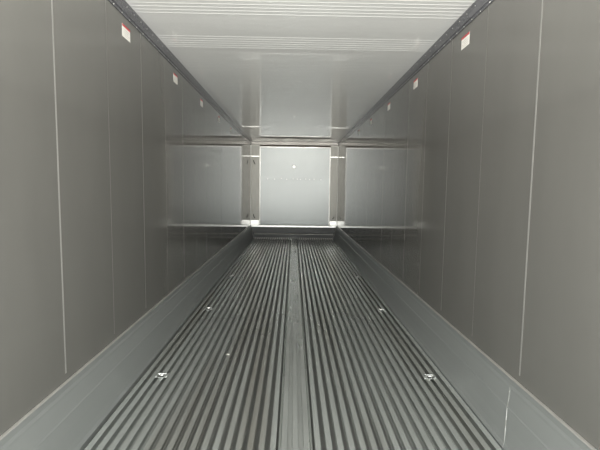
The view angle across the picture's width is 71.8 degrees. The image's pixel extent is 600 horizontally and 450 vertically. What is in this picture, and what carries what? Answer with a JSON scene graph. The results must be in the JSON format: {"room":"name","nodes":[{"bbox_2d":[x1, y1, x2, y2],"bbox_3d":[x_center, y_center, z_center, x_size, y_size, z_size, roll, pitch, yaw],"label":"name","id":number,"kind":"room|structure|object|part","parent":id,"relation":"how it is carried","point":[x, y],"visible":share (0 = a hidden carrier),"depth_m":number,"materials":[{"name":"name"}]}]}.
{"room":"cargo space","nodes":[
{"label":"cargo space","id":0,"kind":"room"},
{"bbox_2d":[0,0,250,435],"bbox_3d":[-1.245,-0.427,5.264,0.071,2.622,11.600,1,5,-1],"label":"wall","id":1,"kind":"structure","parent":0,"point":[117,185],"depth_m":2.30,"materials":[{"name":"grey metal"}]},
{"bbox_2d":[122,23,129,41],"bbox_3d":[-1.159,-1.280,2.766,0.001,0.080,0.132,1,5,-1],"label":"sticker","id":2,"kind":"object","parent":1,"relation":"attached to","point":[125,31],"visible":1,"depth_m":2.75,"materials":[{"name":"white paper"}]},
{"bbox_2d":[0,225,253,449],"bbox_3d":[-1.188,0.688,5.332,0.078,0.390,11.539,1,5,-1],"label":"baseboard","id":3,"kind":"structure","parent":1,"relation":"attached to","point":[72,415],"depth_m":2.51,"materials":[{"name":"metal"}]},
{"bbox_2d":[173,73,177,84],"bbox_3d":[-1.177,-1.382,3.921,0.001,0.080,0.132,1,5,-1],"label":"sticker","id":4,"kind":"object","parent":1,"relation":"attached to","point":[174,74],"visible":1,"depth_m":3.92,"materials":[{"name":"white paper"}]},
{"bbox_2d":[108,0,250,144],"bbox_3d":[-1.188,-1.631,5.128,0.018,0.097,11.539,1,5,-1],"label":"trim","id":5,"kind":"structure","parent":1,"relation":"attached to","point":[122,6],"depth_m":3.56,"materials":[{"name":"metal"}]},
{"bbox_2d":[84,237,501,449],"bbox_3d":[-0.083,0.926,5.401,2.410,0.172,11.600,1,5,-1],"label":"floor","id":6,"kind":"structure","parent":0,"point":[313,363],"depth_m":2.92,"materials":[{"name":"metal"}]},
{"bbox_2d":[154,373,169,377],"bbox_3d":[-0.961,1.040,2.892,0.090,0.018,0.072,1,5,-1],"label":"ring","id":7,"kind":"object","parent":6,"relation":"attached to","point":[158,375],"visible":1,"depth_m":2.87,"materials":[{"name":"metal"}]},
{"bbox_2d":[422,374,436,378],"bbox_3d":[0.912,1.061,2.923,0.090,0.018,0.072,1,5,-1],"label":"ring","id":8,"kind":"object","parent":6,"relation":"on","point":[426,376],"visible":1,"depth_m":2.91,"materials":[{"name":"metal"}]},
{"bbox_2d":[251,146,337,239],"bbox_3d":[-0.157,-0.921,11.051,2.430,2.622,0.100,1,5,-1],"label":"wall","id":9,"kind":"structure","parent":0,"point":[334,146],"depth_m":11.11,"materials":[{"name":"grey metal"}]},
{"bbox_2d":[251,145,259,224],"bbox_3d":[-1.182,-1.044,10.930,0.230,2.087,0.084,1,5,-1],"label":"plate","id":10,"kind":"object","parent":9,"relation":"attached to","point":[255,149],"visible":1,"depth_m":10.95,"materials":[{"name":"metal"}]},
{"bbox_2d":[251,225,335,228],"bbox_3d":[-0.167,0.045,11.010,2.230,0.084,0.149,1,5,-1],"label":"sill","id":11,"kind":"structure","parent":9,"relation":"attached to","point":[252,226],"depth_m":10.95,"materials":[{"name":"metal"}]},
{"bbox_2d":[252,228,335,237],"bbox_3d":[-0.170,0.197,11.048,2.250,0.288,0.099,1,5,-1],"label":"baseboard","id":12,"kind":"structure","parent":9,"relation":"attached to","point":[257,232],"depth_m":11.05,"materials":[{"name":"metal"}]},
{"bbox_2d":[251,141,337,146],"bbox_3d":[-0.140,-2.107,10.851,2.256,0.123,0.089,1,5,-1],"label":"header","id":13,"kind":"object","parent":9,"relation":"attached to","point":[261,143],"visible":1,"depth_m":10.81,"materials":[{"name":"grey metal"}]},
{"bbox_2d":[259,146,330,224],"bbox_3d":[-0.136,-1.023,10.938,1.859,2.047,0.067,1,5,-1],"label":"panel","id":14,"kind":"object","parent":9,"relation":"attached to","point":[294,182],"visible":1,"depth_m":10.92,"materials":[{"name":"white metal"}]},
{"bbox_3d":[-1.052,-1.028,10.923,0.028,2.035,0.067,1,5,-1],"label":"edge trim","id":15,"kind":"part","parent":14,"relation":"part of","materials":[{"name":"silver metal"}]},
{"bbox_3d":[-0.123,-2.029,10.851,1.855,0.028,0.065,1,5,-1],"label":"trim","id":16,"kind":"part","parent":14,"relation":"part of","materials":[{"name":"silver metal"}]},
{"bbox_3d":[0.779,-1.007,10.954,0.028,2.035,0.067,1,5,-1],"label":"edge trim","id":17,"kind":"part","parent":14,"relation":"part of","materials":[{"name":"silver metal"}]},
{"bbox_2d":[329,146,337,225],"bbox_3d":[0.893,-1.020,10.965,0.195,2.087,0.084,1,5,-1],"label":"plate","id":18,"kind":"object","parent":9,"relation":"attached to","point":[334,150],"visible":1,"depth_m":10.98,"materials":[{"name":"metal"}]},
{"bbox_2d":[125,0,475,142],"bbox_3d":[-0.049,-1.709,5.170,2.430,0.082,11.600,1,5,-1],"label":"ceiling","id":19,"kind":"structure","parent":0,"point":[281,70],"depth_m":3.65,"materials":[{"name":"white metal"}]},
{"bbox_2d":[337,0,599,449],"bbox_3d":[1.113,-0.400,5.303,0.071,2.622,11.600,1,5,-1],"label":"wall","id":20,"kind":"structure","parent":0,"point":[477,188],"depth_m":2.27,"materials":[{"name":"grey metal"}]},
{"bbox_2d":[413,78,417,89],"bbox_3d":[1.111,-1.358,3.989,0.001,0.080,0.132,1,5,-1],"label":"sticker","id":21,"kind":"object","parent":20,"relation":"attached to","point":[416,80],"visible":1,"depth_m":3.99,"materials":[{"name":"white paper"}]},
{"bbox_2d":[338,0,493,145],"bbox_3d":[1.088,-1.605,5.166,0.018,0.097,11.539,1,5,-1],"label":"trim","id":22,"kind":"structure","parent":20,"relation":"attached to","point":[478,6],"depth_m":3.47,"materials":[{"name":"metal"}]},
{"bbox_2d":[333,226,596,449],"bbox_3d":[1.028,0.713,5.370,0.079,0.390,11.539,1,5,-1],"label":"baseboard","id":23,"kind":"structure","parent":20,"relation":"attached to","point":[513,416],"depth_m":2.56,"materials":[{"name":"metal"}]},
{"bbox_2d":[461,32,469,49],"bbox_3d":[1.130,-1.256,2.834,0.001,0.080,0.132,1,5,-1],"label":"sticker","id":24,"kind":"object","parent":20,"relation":"attached to","point":[465,40],"visible":1,"depth_m":2.83,"materials":[{"name":"white paper"}]}
]}

